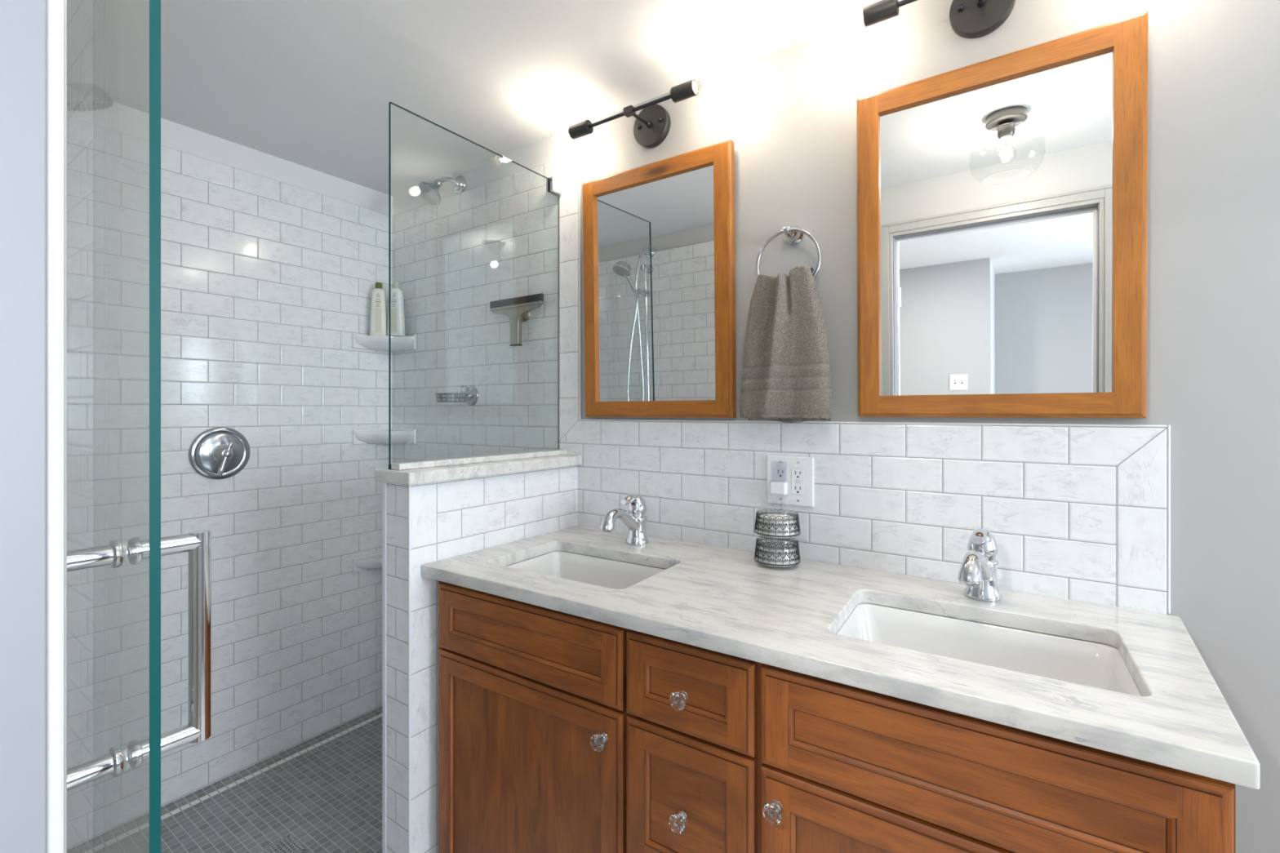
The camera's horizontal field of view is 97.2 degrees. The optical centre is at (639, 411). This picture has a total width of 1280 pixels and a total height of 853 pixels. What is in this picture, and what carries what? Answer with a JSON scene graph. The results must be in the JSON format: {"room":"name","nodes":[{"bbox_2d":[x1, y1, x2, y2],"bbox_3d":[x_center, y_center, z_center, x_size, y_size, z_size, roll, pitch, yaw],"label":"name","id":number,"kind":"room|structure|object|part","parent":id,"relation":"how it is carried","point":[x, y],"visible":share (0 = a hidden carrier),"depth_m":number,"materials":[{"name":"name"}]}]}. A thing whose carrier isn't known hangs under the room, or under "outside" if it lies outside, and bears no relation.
{"room":"bathroom","nodes":[
{"label":"bathroom","id":0,"kind":"room"},
{"bbox_2d":[66,706,382,852],"bbox_3d":[-1.098,1.355,1.704,1.002,0.080,1.372,0,0,35],"label":"floor","id":1,"kind":"structure","parent":0,"point":[323,792],"depth_m":1.87,"materials":[{"name":"tile"}]},
{"bbox_2d":[257,835,305,852],"bbox_3d":[-1.072,1.312,1.674,0.105,0.004,0.103,0,0,35],"label":"floor drain","id":2,"kind":"object","parent":1,"relation":"on","point":[288,844],"visible":1,"depth_m":1.70,"materials":[{"name":"silver metal"}]},
{"bbox_2d":[66,102,392,849],"bbox_3d":[-1.560,0.196,2.015,0.110,2.388,1.625,0,0,35],"label":"wall","id":3,"kind":"structure","parent":0,"point":[271,265],"depth_m":2.01,"materials":[{"name":"white tile"}]},
{"bbox_2d":[188,426,250,479],"bbox_3d":[-1.465,0.149,1.988,0.076,0.185,0.185,0,0,35],"label":"shower valve","id":4,"kind":"object","parent":3,"relation":"attached to","point":[219,452],"visible":1,"depth_m":1.98,"materials":[{"name":"silver metal"}]},
{"bbox_3d":[-1.468,0.149,1.990,0.044,0.064,0.064,0,0,35],"label":"valve stem","id":5,"kind":"part","parent":4,"relation":"part of","materials":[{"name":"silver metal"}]},
{"bbox_3d":[-1.447,0.165,1.969,0.024,0.119,0.049,0,0,35],"label":"lever","id":6,"kind":"part","parent":4,"relation":"part of","materials":[{"name":"silver metal"}]},
{"bbox_2d":[375,449,582,852],"bbox_3d":[-0.443,0.737,1.691,0.153,1.206,0.650,0,0,35],"label":"wall","id":7,"kind":"structure","parent":0,"point":[433,510],"depth_m":1.46,"materials":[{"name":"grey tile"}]},
{"bbox_3d":[-0.620,0.736,1.441,0.119,1.107,0.012,0,0,35],"label":"edge trim","id":8,"kind":"part","parent":7,"relation":"part of","materials":[{"name":"white tile"}]},
{"bbox_2d":[388,101,561,469],"bbox_3d":[-0.465,-0.327,1.716,0.029,0.953,0.634,0,0,35],"label":"glass screen","id":9,"kind":"object","parent":7,"relation":"on","point":[553,185],"visible":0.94,"depth_m":1.46,"materials":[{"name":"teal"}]},
{"bbox_2d":[66,0,901,195],"bbox_3d":[0.387,-1.004,0.678,4.832,0.050,1.395,0,0,35],"label":"ceiling","id":10,"kind":"structure","parent":0,"point":[312,84],"depth_m":1.59,"materials":[{"name":"white paint"}]},
{"bbox_2d":[739,265,832,422],"bbox_3d":[0.368,-0.170,1.452,0.245,0.398,0.079,0,0,35],"label":"hand towel","id":11,"kind":"object","parent":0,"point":[786,377],"visible":1,"depth_m":1.43,"materials":[{"name":"grey fabric"}]},
{"bbox_2d":[392,0,1279,852],"bbox_3d":[0.847,0.196,1.275,4.912,2.388,0.130,0,0,35],"label":"wall","id":12,"kind":"structure","parent":0,"point":[1175,510],"depth_m":1.32,"materials":[{"name":"grey paint"}]},
{"bbox_2d":[352,551,382,573],"bbox_3d":[-1.098,0.657,2.425,0.183,0.066,0.183,0,0,35],"label":"corner shelf","id":13,"kind":"object","parent":12,"relation":"attached to","point":[374,561],"visible":0.34,"depth_m":2.42,"materials":[{"name":"white ceramic"}]},
{"bbox_3d":[-1.098,0.662,2.428,0.180,0.056,0.180,0,0,35],"label":"shelf","id":14,"kind":"part","parent":13,"relation":"part of","materials":[{"name":"white ceramic"}]},
{"bbox_2d":[352,428,416,444],"bbox_3d":[-1.098,0.110,2.425,0.183,0.066,0.183,0,0,35],"label":"corner shelf","id":15,"kind":"object","parent":12,"relation":"attached to","point":[366,436],"visible":0.98,"depth_m":2.44,"materials":[{"name":"white ceramic"}]},
{"bbox_2d":[352,333,416,351],"bbox_3d":[-1.098,-0.301,2.425,0.183,0.066,0.183,0,0,35],"label":"corner shelf","id":16,"kind":"object","parent":12,"relation":"attached to","point":[362,341],"visible":0.97,"depth_m":2.44,"materials":[{"name":"white ceramic"}]},
{"bbox_2d":[369,282,387,335],"bbox_3d":[-1.130,-0.440,2.441,0.071,0.230,0.044,0,0,-15],"label":"shampoo bottle","id":17,"kind":"object","parent":16,"relation":"on","point":[378,323],"visible":0.97,"depth_m":2.42,"materials":[{"name":"white plastic"}]},
{"bbox_3d":[-1.125,-0.391,2.422,0.026,0.104,0.004,0,0,-15],"label":"dotted panel","id":18,"kind":"part","parent":17,"relation":"part of","materials":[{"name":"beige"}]},
{"bbox_2d":[386,282,404,336],"bbox_3d":[-1.054,-0.440,2.439,0.071,0.230,0.044,0,0,5],"label":"shampoo bottle","id":19,"kind":"object","parent":16,"relation":"on","point":[397,317],"visible":0.97,"depth_m":2.42,"materials":[{"name":"white plastic"}]},
{"bbox_3d":[-1.055,-0.391,2.419,0.025,0.104,0.004,0,0,5],"label":"dotted panel","id":20,"kind":"part","parent":19,"relation":"part of","materials":[{"name":"beige plastic"}]},
{"bbox_2d":[417,175,466,204],"bbox_3d":[-0.780,-0.878,2.207,0.098,0.149,0.184,0,0,35],"label":"shower","id":21,"kind":"object","parent":12,"relation":"attached to","point":[429,193],"visible":1,"depth_m":2.18,"materials":[{"name":"silver metal"}]},
{"bbox_3d":[-0.761,-0.907,2.235,0.019,0.044,0.098,0,0,35],"label":"arm","id":22,"kind":"part","parent":21,"relation":"part of","materials":[{"name":"silver metal"}]},
{"bbox_2d":[435,385,478,405],"bbox_3d":[-0.715,-0.061,2.193,0.112,0.078,0.132,0,0,35],"label":"basket","id":23,"kind":"object","parent":12,"relation":"attached to","point":[470,396],"visible":1,"depth_m":2.20,"materials":[{"name":"silver metal"}]},
{"bbox_2d":[521,311,530,322],"bbox_3d":[-0.430,-0.358,2.063,0.062,0.062,0.022,0,0,35],"label":"hook","id":24,"kind":"object","parent":12,"relation":"attached to","point":[526,316],"visible":0.23,"depth_m":2.05,"materials":[{"name":"silver metal"}]},
{"bbox_2d":[489,293,543,346],"bbox_3d":[-0.451,-0.326,2.050,0.272,0.175,0.020,0,0,35],"label":"squeegee","id":25,"kind":"object","parent":24,"relation":"hanging from","point":[515,308],"visible":1,"depth_m":2.04,"materials":[{"name":"silver metal"}]},
{"bbox_3d":[-0.451,-0.400,2.050,0.272,0.026,0.008,0,0,35],"label":"rubber blade","id":26,"kind":"part","parent":25,"relation":"part of","materials":[{"name":"black rubber"}]},
{"bbox_2d":[550,66,725,148],"bbox_3d":[-0.003,-0.884,1.695,0.611,0.125,0.160,0,0,35],"label":"wall sconce","id":27,"kind":"object","parent":12,"relation":"attached to","point":[651,126],"visible":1,"depth_m":1.72,"materials":[{"name":"black metal"}]},
{"bbox_2d":[568,120,593,139],"bbox_3d":[-0.183,-0.878,1.759,0.070,0.040,0.040,0,0,35],"label":"socket","id":28,"kind":"object","parent":27,"relation":"attached to","point":[585,127],"depth_m":1.74,"materials":[{"name":"black metal"}]},
{"bbox_3d":[-0.031,-0.878,1.654,0.320,0.011,0.011,0,0,35],"label":"rod","id":29,"kind":"part","parent":27,"relation":"part of","materials":[{"name":"grey metal"}]},
{"bbox_3d":[0.000,-0.883,1.698,0.017,0.020,0.109,0,0,35],"label":"stem","id":30,"kind":"part","parent":27,"relation":"part of","materials":[{"name":"grey metal"}]},
{"bbox_3d":[0.036,-0.884,1.751,0.125,0.125,0.022,0,0,35],"label":"wall plate","id":31,"kind":"part","parent":27,"relation":"part of","materials":[{"name":"black metal"}]},
{"bbox_2d":[670,79,698,102],"bbox_3d":[0.121,-0.878,1.549,0.070,0.040,0.040,0,0,35],"label":"socket","id":32,"kind":"object","parent":27,"relation":"attached to","point":[689,89],"depth_m":1.54,"materials":[{"name":"black metal"}]},
{"bbox_3d":[0.182,-0.878,1.507,0.092,0.060,0.060,0,0,35],"label":"bulb","id":33,"kind":"part","parent":27,"relation":"part of","materials":[{"name":"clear glass"}]},
{"bbox_2d":[582,139,736,417],"bbox_3d":[0.039,-0.369,1.735,0.540,0.776,0.030,0,1,35],"label":"framed mirror","id":34,"kind":"object","parent":12,"relation":"attached to","point":[659,237],"visible":1,"depth_m":1.71,"materials":[{"name":"brown wood"}]},
{"bbox_2d":[595,163,715,401],"bbox_3d":[0.038,-0.369,1.734,0.438,0.674,0.003,0,1,35],"label":"mirror glass","id":35,"kind":"object","parent":34,"relation":"attached to","point":[655,233],"depth_m":1.72,"materials":[{"name":"silver mirror"}]},
{"bbox_2d":[755,225,821,279],"bbox_3d":[0.394,-0.396,1.476,0.173,0.194,0.069,0,0,35],"label":"towel ring","id":36,"kind":"object","parent":12,"relation":"attached to","point":[794,235],"visible":0.84,"depth_m":1.47,"materials":[{"name":"silver metal"}]},
{"bbox_3d":[0.394,-0.468,1.476,0.049,0.049,0.069,0,0,35],"label":"wall post","id":37,"kind":"part","parent":36,"relation":"part of","materials":[{"name":"silver metal"}]},
{"bbox_2d":[767,455,813,507],"bbox_3d":[0.398,0.185,1.500,0.128,0.130,0.009,0,0,35],"label":"outlet plate","id":38,"kind":"object","parent":12,"relation":"attached to","point":[797,472],"visible":0.89,"depth_m":1.49,"materials":[{"name":"white plastic"}]},
{"bbox_2d":[770,460,787,494],"bbox_3d":[0.369,0.176,1.500,0.041,0.087,0.024,0,0,35],"label":"plug","id":39,"kind":"object","parent":38,"relation":"attached to","point":[776,486],"visible":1,"depth_m":1.49,"materials":[{"name":"white plastic"}]},
{"bbox_2d":[774,460,786,500],"bbox_3d":[0.377,0.185,1.511,0.035,0.106,0.003,0,0,35],"label":"receptacle","id":40,"kind":"object","parent":38,"relation":"attached to","point":[780,468],"depth_m":1.51,"materials":[{"name":"white plastic"}]},
{"bbox_2d":[791,461,804,502],"bbox_3d":[0.416,0.185,1.484,0.035,0.106,0.003,0,0,35],"label":"receptacle","id":41,"kind":"object","parent":38,"relation":"attached to","point":[797,467],"depth_m":1.48,"materials":[{"name":"white plastic"}]},
{"bbox_3d":[0.406,-0.249,1.506,1.489,1.276,0.008,0,0,35],"label":"edge trim","id":42,"kind":"part","parent":12,"relation":"part of","materials":[{"name":"white tile"}]},
{"bbox_2d":[862,0,917,26],"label":"wall sconce","id":43,"kind":"object","parent":12,"relation":"attached to","point":[881,11],"depth_m":1.25,"materials":[{"name":"black metal"}]},
{"bbox_3d":[0.478,-0.894,1.302,0.092,0.060,0.060,0,0,35],"label":"bulb","id":44,"kind":"part","parent":43,"relation":"part of","materials":[{"name":"white glass"}]},
{"bbox_2d":[862,0,898,26],"bbox_3d":[0.539,-0.894,1.260,0.070,0.040,0.040,0,0,35],"label":"socket","id":45,"kind":"object","parent":43,"relation":"attached to","point":[881,11],"depth_m":1.25,"materials":[{"name":"black metal"}]},
{"bbox_3d":[0.692,-0.894,1.155,0.320,0.011,0.011,0,0,35],"label":"rod","id":46,"kind":"part","parent":43,"relation":"part of","materials":[{"name":"grey metal"}]},
{"bbox_2d":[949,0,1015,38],"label":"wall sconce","id":47,"kind":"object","parent":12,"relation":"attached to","point":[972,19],"depth_m":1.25,"materials":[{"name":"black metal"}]},
{"bbox_3d":[0.717,-0.904,1.262,0.013,0.013,0.009,0,0,35],"label":"plate knob","id":48,"kind":"part","parent":47,"relation":"part of","materials":[{"name":"grey metal"}]},
{"bbox_3d":[0.723,-0.899,1.200,0.017,0.020,0.109,0,0,35],"label":"stem","id":49,"kind":"part","parent":47,"relation":"part of","materials":[{"name":"grey metal"}]},
{"bbox_3d":[0.759,-0.900,1.253,0.125,0.125,0.022,0,0,35],"label":"wall plate","id":50,"kind":"part","parent":47,"relation":"part of","materials":[{"name":"black metal"}]},
{"bbox_2d":[856,11,1147,417],"bbox_3d":[0.758,-0.375,1.240,0.534,0.776,0.030,0,1,35],"label":"framed mirror","id":51,"kind":"object","parent":12,"relation":"attached to","point":[1002,200],"visible":1,"depth_m":1.21,"materials":[{"name":"brown wood"}]},
{"bbox_2d":[879,49,1112,395],"bbox_3d":[0.757,-0.375,1.238,0.432,0.674,0.003,0,1,35],"label":"mirror glass","id":52,"kind":"object","parent":51,"relation":"attached to","point":[996,189],"depth_m":1.22,"materials":[{"name":"silver mirror"}]},
{"bbox_3d":[0.799,1.340,0.402,3.600,0.100,1.382,0,0,35],"label":"floor","id":53,"kind":"structure","parent":0,"visible":0},
{"bbox_2d":[438,580,1235,852],"bbox_3d":[0.224,0.856,1.266,1.456,0.868,0.595,0,0,33],"label":"vanity cabinet","id":54,"kind":"object","parent":53,"relation":"on","point":[559,732],"visible":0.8,"depth_m":1.00,"materials":[{"name":"brown wood"}]},
{"bbox_3d":[-0.271,0.517,1.281,0.461,0.053,0.004,0,0,33],"label":"panel","id":55,"kind":"part","parent":54,"relation":"part of","materials":[{"name":"brown wood"}]},
{"bbox_3d":[-0.271,0.882,1.281,0.459,0.445,0.004,0,0,33],"label":"panel","id":56,"kind":"part","parent":54,"relation":"part of","materials":[{"name":"brown wood"}]},
{"bbox_3d":[-0.271,0.517,1.281,0.569,0.162,0.020,0,0,33],"label":"drawer","id":57,"kind":"part","parent":54,"relation":"part of","materials":[{"name":"brown wood"}]},
{"bbox_3d":[-0.271,0.882,1.281,0.569,0.555,0.020,0,0,33],"label":"door","id":58,"kind":"part","parent":54,"relation":"part of","materials":[{"name":"brown wood"}]},
{"bbox_3d":[-0.081,0.659,1.127,0.033,0.033,0.030,0,0,33],"label":"knob","id":59,"kind":"part","parent":54,"relation":"part of","materials":[{"name":"clear glass"}]},
{"bbox_3d":[0.070,0.749,1.028,0.033,0.033,0.030,0,0,33],"label":"knob","id":60,"kind":"part","parent":54,"relation":"part of","materials":[{"name":"clear glass"}]},
{"bbox_3d":[0.071,0.525,1.028,0.033,0.033,0.030,0,0,33],"label":"knob","id":61,"kind":"part","parent":54,"relation":"part of","materials":[{"name":"clear glass"}]},
{"bbox_3d":[0.087,0.743,1.048,0.157,0.167,0.004,0,0,33],"label":"panel","id":62,"kind":"part","parent":54,"relation":"part of","materials":[{"name":"brown wood"}]},
{"bbox_3d":[0.087,0.517,1.048,0.157,0.051,0.004,0,0,33],"label":"panel","id":63,"kind":"part","parent":54,"relation":"part of","materials":[{"name":"brown wood"}]},
{"bbox_3d":[0.087,0.743,1.048,0.267,0.277,0.020,0,0,33],"label":"drawer","id":64,"kind":"part","parent":54,"relation":"part of","materials":[{"name":"brown wood"}]},
{"bbox_3d":[0.087,0.517,1.048,0.267,0.162,0.020,0,0,33],"label":"drawer","id":65,"kind":"part","parent":54,"relation":"part of","materials":[{"name":"brown wood"}]},
{"bbox_3d":[0.220,0.660,0.930,0.033,0.033,0.030,0,0,33],"label":"knob","id":66,"kind":"part","parent":54,"relation":"part of","materials":[{"name":"clear glass"}]},
{"bbox_2d":[421,525,1260,789],"bbox_3d":[0.235,0.404,1.251,1.505,0.030,0.603,0,0,35],"label":"countertop","id":67,"kind":"structure","parent":54,"relation":"on","point":[715,598],"depth_m":1.02,"materials":[{"name":"white stone"}]},
{"bbox_2d":[506,551,666,589],"bbox_3d":[-0.145,0.495,1.463,0.470,0.150,0.325,0,0,33],"label":"sink","id":68,"kind":"object","parent":67,"relation":"in","point":[603,572],"visible":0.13,"depth_m":1.60,"materials":[{"name":"white ceramic"}]},
{"bbox_2d":[600,493,648,545],"bbox_3d":[-0.045,0.315,1.612,0.068,0.147,0.200,0,0,35],"label":"faucet","id":69,"kind":"object","parent":67,"relation":"on","point":[635,520],"visible":1,"depth_m":1.64,"materials":[{"name":"silver metal"}]},
{"bbox_3d":[-0.054,0.313,1.599,0.043,0.080,0.166,0,0,35],"label":"spout","id":70,"kind":"part","parent":69,"relation":"part of","materials":[{"name":"silver metal"}]},
{"bbox_3d":[-0.028,0.255,1.637,0.026,0.026,0.071,0,0,35],"label":"lever","id":71,"kind":"part","parent":69,"relation":"part of","materials":[{"name":"silver metal"}]},
{"bbox_2d":[754,493,800,569],"bbox_3d":[0.347,0.299,1.429,0.114,0.180,0.114,0,0,-13],"label":"glass jar","id":72,"kind":"object","parent":67,"relation":"on","point":[776,526],"visible":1,"depth_m":1.39,"materials":[{"name":"silver"}]},
{"bbox_3d":[0.347,0.229,1.429,0.100,0.041,0.100,0,0,35],"label":"lid","id":73,"kind":"part","parent":72,"relation":"part of","materials":[{"name":"clear glass"}]},
{"bbox_2d":[957,528,1001,601],"bbox_3d":[0.677,0.315,1.133,0.068,0.147,0.200,0,0,39],"label":"faucet","id":74,"kind":"object","parent":67,"relation":"on","point":[979,566],"visible":1,"depth_m":1.15,"materials":[{"name":"silver metal"}]},
{"bbox_3d":[0.667,0.313,1.120,0.043,0.080,0.166,0,0,39],"label":"spout","id":75,"kind":"part","parent":74,"relation":"part of","materials":[{"name":"silver metal"}]},
{"bbox_3d":[0.696,0.255,1.156,0.026,0.026,0.071,0,0,39],"label":"lever","id":76,"kind":"part","parent":74,"relation":"part of","materials":[{"name":"silver metal"}]},
{"bbox_2d":[835,603,1142,696],"bbox_3d":[0.589,0.495,1.001,0.474,0.150,0.328,0,0,32],"label":"sink","id":77,"kind":"object","parent":67,"relation":"in","point":[1082,662],"visible":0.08,"depth_m":1.09,"materials":[{"name":"white ceramic"}]},
{"bbox_3d":[0.449,0.884,0.812,0.452,0.430,0.004,0,0,33],"label":"panel","id":78,"kind":"part","parent":54,"relation":"part of","materials":[{"name":"brown wood"}]},
{"bbox_3d":[0.449,0.884,0.812,0.574,0.552,0.020,0,0,33],"label":"door","id":79,"kind":"part","parent":54,"relation":"part of","materials":[{"name":"brown wood"}]},
{"bbox_3d":[0.449,0.519,0.812,0.458,0.049,0.004,0,0,33],"label":"panel","id":80,"kind":"part","parent":54,"relation":"part of","materials":[{"name":"brown wood"}]},
{"bbox_3d":[0.449,0.519,0.812,0.574,0.165,0.020,0,0,33],"label":"drawer","id":81,"kind":"part","parent":54,"relation":"part of","materials":[{"name":"brown wood"}]},
{"bbox_3d":[-0.005,0.196,0.040,4.912,2.388,0.128,0,0,35],"label":"wall","id":82,"kind":"structure","parent":0,"visible":0},
{"bbox_2d":[0,0,66,852],"bbox_3d":[-0.104,0.241,0.108,0.856,2.097,0.134,0,0,35],"label":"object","id":83,"kind":"structure","parent":82,"relation":"in","point":[33,33],"depth_m":0.35,"materials":[{"name":"grey paint"}]},
{"bbox_3d":[-0.070,0.241,0.156,0.856,2.097,0.016,0,0,35],"label":"casing","id":84,"kind":"part","parent":83,"relation":"part of","materials":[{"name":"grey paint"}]},
{"bbox_2d":[66,82,113,111],"bbox_3d":[-1.396,-0.348,1.268,0.122,1.130,0.313,0,0,35],"label":"shower","id":85,"kind":"object","parent":82,"relation":"attached to","point":[81,96],"visible":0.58,"depth_m":1.32,"materials":[{"name":"silver metal"}]},
{"bbox_2d":[66,0,211,852],"bbox_3d":[-0.745,0.242,0.690,0.736,2.075,0.144,0,0,29],"label":"shower door","id":86,"kind":"structure","parent":82,"relation":"attached to","point":[197,544],"depth_m":0.50,"materials":[{"name":"clear glass"}]},
{"bbox_3d":[-0.523,0.237,0.519,0.019,0.219,0.065,0,0,35],"label":"handle","id":87,"kind":"part","parent":86,"relation":"part of","materials":[{"name":"silver metal"}]},
{"bbox_3d":[-0.481,0.237,0.581,0.019,0.219,0.065,0,0,35],"label":"handle","id":88,"kind":"part","parent":86,"relation":"part of","materials":[{"name":"silver metal"}]}
]}

